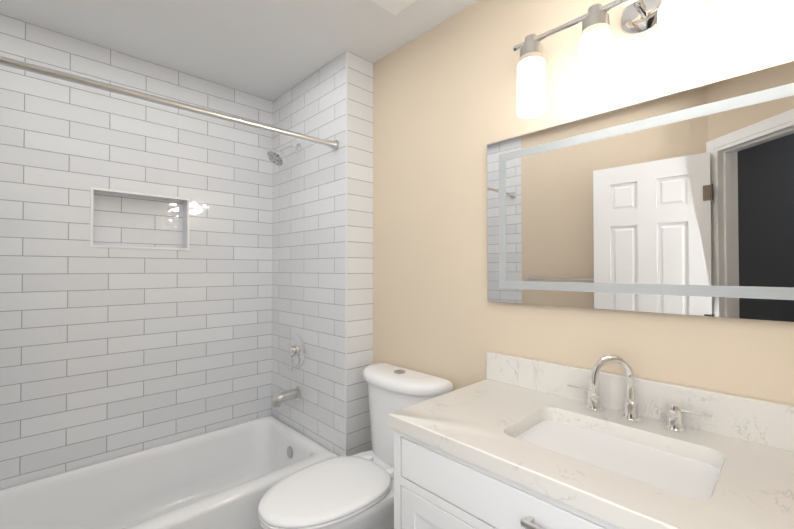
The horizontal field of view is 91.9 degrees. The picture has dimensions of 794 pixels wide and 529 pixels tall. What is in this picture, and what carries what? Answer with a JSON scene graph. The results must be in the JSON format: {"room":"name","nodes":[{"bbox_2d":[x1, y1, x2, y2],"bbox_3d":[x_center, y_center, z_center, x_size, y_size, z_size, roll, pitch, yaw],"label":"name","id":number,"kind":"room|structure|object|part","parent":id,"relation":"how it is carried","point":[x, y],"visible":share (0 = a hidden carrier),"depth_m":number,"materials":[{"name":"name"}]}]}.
{"room":"bathroom","nodes":[
{"label":"bathroom","id":0,"kind":"room"},
{"bbox_2d":[0,14,272,488],"bbox_3d":[-1.438,0.132,2.008,1.600,2.430,0.120,1,-1,-44],"label":"tiled wall","id":1,"kind":"structure","parent":0,"point":[107,353],"depth_m":1.97,"materials":[{"name":"white tile"}]},
{"bbox_2d":[90,187,189,249],"bbox_3d":[-1.336,-0.229,2.026,0.441,0.294,0.003,1,-1,-44],"label":"trim","id":2,"kind":"structure","parent":1,"relation":"attached to","point":[127,192],"depth_m":2.00,"materials":[{"name":"white tile"}]},
{"bbox_2d":[0,0,478,100],"bbox_3d":[-0.345,-1.127,0.952,2.059,0.060,3.142,1,-1,-44],"label":"ceiling","id":3,"kind":"structure","parent":0,"point":[271,50],"depth_m":1.78,"materials":[{"name":"white paint"}]},
{"bbox_2d":[371,0,416,14],"bbox_3d":[-0.014,-1.085,1.417,0.353,0.012,0.352,1,-1,-44],"label":"vent panel","id":4,"kind":"object","parent":3,"relation":"attached to","point":[394,7],"visible":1,"depth_m":1.59,"materials":[{"name":"white paint"}]},
{"bbox_2d":[271,51,345,456],"bbox_3d":[-0.473,0.136,2.357,0.275,2.430,0.915,1,-1,-44],"label":"tiled wall","id":5,"kind":"structure","parent":0,"point":[308,233],"depth_m":2.16,"materials":[{"name":"white tile"}]},
{"bbox_2d":[267,143,300,166],"bbox_3d":[-0.656,-0.642,2.222,0.189,0.157,0.120,1,-1,-44],"label":"shower head","id":6,"kind":"object","parent":5,"relation":"attached to","point":[276,157],"visible":1,"depth_m":2.19},
{"bbox_2d":[271,387,300,407],"bbox_3d":[-0.647,0.764,2.213,0.162,0.085,0.076,1,-1,-44],"label":"tub spout","id":7,"kind":"object","parent":5,"relation":"attached to","point":[280,397],"visible":1,"depth_m":2.19,"materials":[{"name":"silver metal"}]},
{"bbox_2d":[288,335,304,370],"bbox_3d":[-0.607,0.518,2.254,0.052,0.203,0.176,1,-1,-44],"label":"tub valve","id":8,"kind":"object","parent":5,"relation":"attached to","point":[296,350],"visible":1,"depth_m":2.24,"materials":[{"name":"silver metal"}]},
{"bbox_2d":[345,50,347,455],"bbox_3d":[-0.255,0.131,1.934,0.006,2.430,0.006,1,-1,-44],"label":"trim","id":9,"kind":"structure","parent":5,"relation":"attached to","point":[346,262],"depth_m":1.93,"materials":[{"name":"white tile"}]},
{"bbox_2d":[347,51,372,455],"bbox_3d":[-0.191,0.132,1.994,0.171,2.430,0.003,1,-1,-44],"label":"tiled wall","id":10,"kind":"structure","parent":0,"point":[360,229],"depth_m":1.99,"materials":[{"name":"white tile"}]},
{"bbox_2d":[373,0,793,404],"bbox_3d":[0.609,0.123,1.357,0.100,2.430,2.025,1,-1,-44],"label":"wall","id":11,"kind":"structure","parent":0,"point":[444,103],"depth_m":1.54,"materials":[{"name":"paint"}]},
{"bbox_2d":[487,61,793,321],"bbox_3d":[0.722,-0.171,1.154,0.022,0.620,1.030,1,-1,-44],"label":"led mirror","id":12,"kind":"object","parent":11,"relation":"attached to","point":[682,202],"visible":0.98,"depth_m":1.10,"materials":[{"name":"silver glass"}]},
{"bbox_2d":[513,0,793,118],"bbox_3d":[0.689,-0.666,1.102,0.152,0.306,0.743,1,-1,-44],"label":"sconce","id":13,"kind":"object","parent":11,"relation":"attached to","point":[678,23],"visible":1,"depth_m":1.11,"materials":[{"name":"white glass"}]},
{"bbox_3d":[-0.345,1.363,0.920,2.059,0.060,3.142,1,-1,-44],"label":"floor","id":14,"kind":"structure","parent":0,"visible":0},
{"bbox_2d":[0,415,337,528],"bbox_3d":[-1.095,1.153,1.709,1.494,0.380,0.762,1,-1,-44],"label":"bathtub","id":15,"kind":"object","parent":14,"relation":"on","point":[228,477],"visible":0.83,"depth_m":1.90,"materials":[{"name":"white ceramic"}]},
{"bbox_2d":[258,362,453,528],"bbox_3d":[-0.185,0.910,1.545,0.745,0.861,0.486,1,-1,-44],"label":"toilet","id":16,"kind":"object","parent":14,"relation":"on","point":[355,491],"visible":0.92,"depth_m":1.49,"materials":[{"name":"white ceramic"}]},
{"bbox_3d":[-0.259,0.858,1.475,0.540,0.040,0.372,1,-1,-44],"label":"seat","id":17,"kind":"part","parent":16,"relation":"part of","materials":[{"name":"white plastic"}]},
{"bbox_2d":[388,351,793,528],"bbox_3d":[0.537,0.795,0.940,0.562,1.074,1.079,1,-1,-44],"label":"bathroom vanity","id":18,"kind":"object","parent":14,"relation":"on","point":[513,442],"visible":1,"depth_m":0.97,"materials":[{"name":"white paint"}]},
{"bbox_2d":[567,355,711,432],"bbox_3d":[0.652,0.353,1.088,0.122,0.186,0.364,1,-1,-44],"label":"faucet","id":19,"kind":"object","parent":18,"relation":"on","point":[629,420],"depth_m":1.10,"materials":[{"name":"silver metal"}]},
{"bbox_3d":[-1.695,0.121,1.193,0.100,2.430,0.900,1,-1,-44],"label":"tiled wall","id":20,"kind":"structure","parent":0,"visible":0},
{"bbox_2d":[0,56,338,149],"bbox_3d":[-0.861,-0.620,1.489,1.499,0.074,0.054,1,-1,-44],"label":"shower curtain rod","id":21,"kind":"object","parent":20,"relation":"attached to","point":[48,72],"visible":1,"depth_m":1.42,"materials":[{"name":"silver metal"}]}
]}

